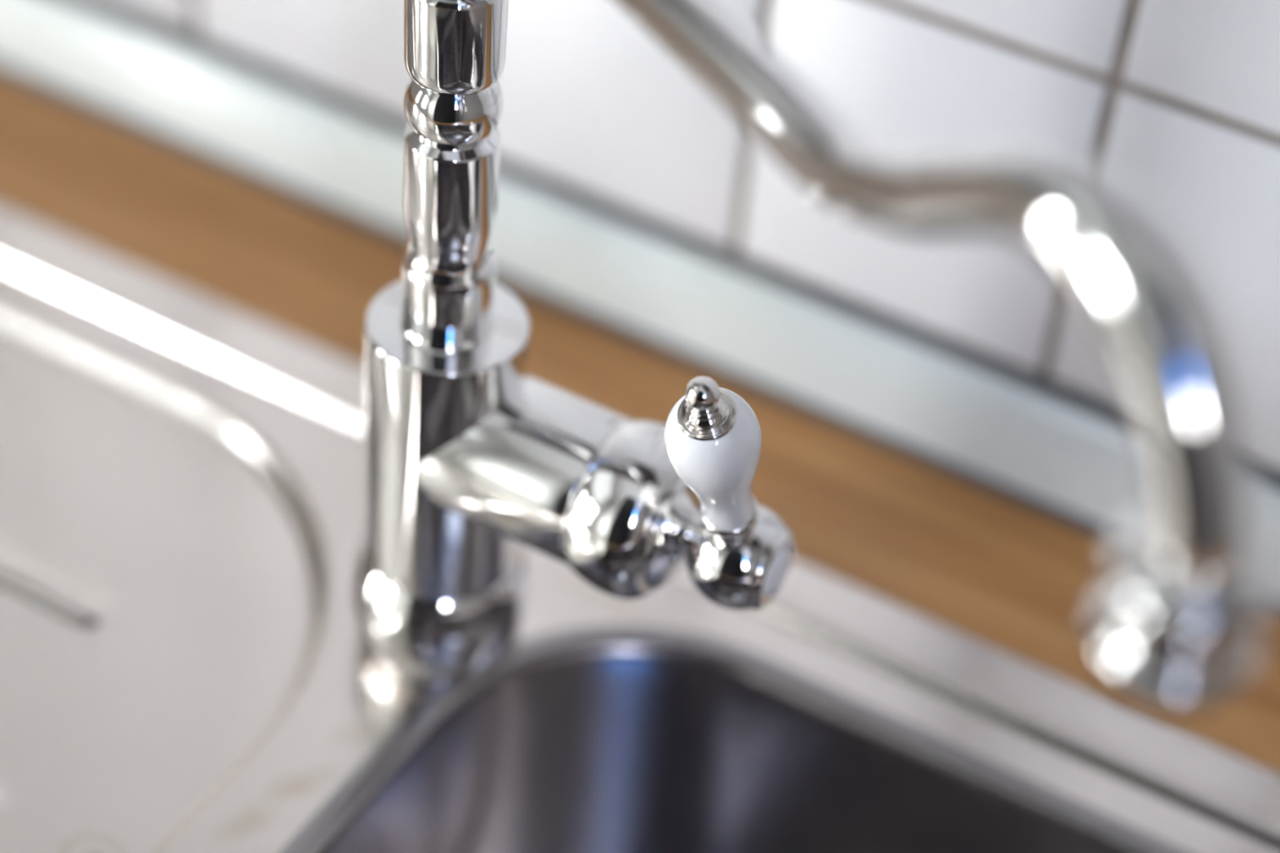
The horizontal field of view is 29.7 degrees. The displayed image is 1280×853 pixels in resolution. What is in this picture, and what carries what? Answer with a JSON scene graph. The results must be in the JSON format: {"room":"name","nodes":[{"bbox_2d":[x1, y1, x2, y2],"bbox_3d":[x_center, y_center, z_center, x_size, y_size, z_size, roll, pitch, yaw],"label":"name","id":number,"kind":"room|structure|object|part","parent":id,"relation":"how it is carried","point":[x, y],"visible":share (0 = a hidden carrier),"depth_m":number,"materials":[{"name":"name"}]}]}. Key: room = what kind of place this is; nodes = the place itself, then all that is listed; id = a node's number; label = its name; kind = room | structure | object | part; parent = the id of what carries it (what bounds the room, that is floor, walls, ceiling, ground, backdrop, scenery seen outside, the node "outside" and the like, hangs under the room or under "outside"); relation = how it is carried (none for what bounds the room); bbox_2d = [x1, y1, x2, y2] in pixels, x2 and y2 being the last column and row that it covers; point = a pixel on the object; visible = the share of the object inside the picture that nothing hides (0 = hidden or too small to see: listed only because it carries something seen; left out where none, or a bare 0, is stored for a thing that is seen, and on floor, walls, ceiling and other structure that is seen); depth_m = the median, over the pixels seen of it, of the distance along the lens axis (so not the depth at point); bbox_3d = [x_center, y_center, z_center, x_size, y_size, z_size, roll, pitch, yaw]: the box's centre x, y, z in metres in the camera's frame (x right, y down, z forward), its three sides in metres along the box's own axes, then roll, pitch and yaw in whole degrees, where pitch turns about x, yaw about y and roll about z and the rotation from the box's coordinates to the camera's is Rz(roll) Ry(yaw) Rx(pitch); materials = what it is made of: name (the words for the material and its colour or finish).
{"room":"kitchen","nodes":[
{"label":"kitchen","id":0,"kind":"room"},
{"bbox_2d":[99,0,1279,474],"bbox_3d":[0.562,-0.361,0.121,3.300,3.200,0.060,24,44,19],"label":"wall","id":1,"kind":"structure","parent":0,"point":[1177,101],"depth_m":0.67,"materials":[{"name":"tile"}]},
{"bbox_2d":[0,0,1279,613],"bbox_3d":[-0.175,-0.121,0.802,1.755,0.035,0.015,24,44,19],"label":"trim","id":2,"kind":"structure","parent":1,"relation":"attached to","point":[1057,452],"depth_m":0.73,"materials":[{"name":"white plastic"}]},
{"bbox_3d":[-0.143,1.499,0.394,3.300,0.050,2.300,24,44,19],"label":"floor","id":3,"kind":"structure","parent":0,"visible":0},
{"bbox_3d":[-0.346,0.369,0.889,1.730,0.762,0.560,24,44,19],"label":"base cabinet","id":4,"kind":"object","parent":3,"relation":"on","visible":0},
{"bbox_2d":[0,74,1279,773],"bbox_3d":[-0.328,0.068,0.626,1.750,0.038,0.610,24,44,19],"label":"countertop","id":5,"kind":"structure","parent":4,"relation":"on","point":[1017,580],"depth_m":0.72,"materials":[{"name":"brown wood"}]},
{"bbox_2d":[0,204,1279,852],"bbox_3d":[-0.230,0.172,0.622,1.040,0.177,0.490,24,44,19],"label":"sink","id":6,"kind":"object","parent":5,"relation":"in","point":[187,665],"visible":0.81,"depth_m":0.65,"materials":[{"name":"metal"}]},
{"bbox_3d":[0.023,0.276,0.535,0.355,0.174,0.398,24,44,19],"label":"bowl","id":7,"kind":"part","parent":6,"relation":"part of","materials":[{"name":"silver metal"}]},
{"bbox_2d":[352,0,1279,711],"bbox_3d":[0.028,0.011,0.499,0.072,0.270,0.263,-22,48,-28],"label":"mixer tap","id":8,"kind":"object","parent":6,"relation":"on","point":[472,458],"visible":1,"depth_m":0.52,"materials":[{"name":"silver metal"}]},
{"bbox_3d":[0.011,0.025,0.575,0.012,0.032,0.032,24,44,19],"label":"lever stem","id":9,"kind":"part","parent":8,"relation":"part of","materials":[{"name":"silver metal"}]},
{"bbox_3d":[0.026,-0.060,0.413,0.016,0.049,0.234,-20,47,-26],"label":"spout","id":10,"kind":"part","parent":8,"relation":"part of","materials":[{"name":"silver metal"}]}
]}

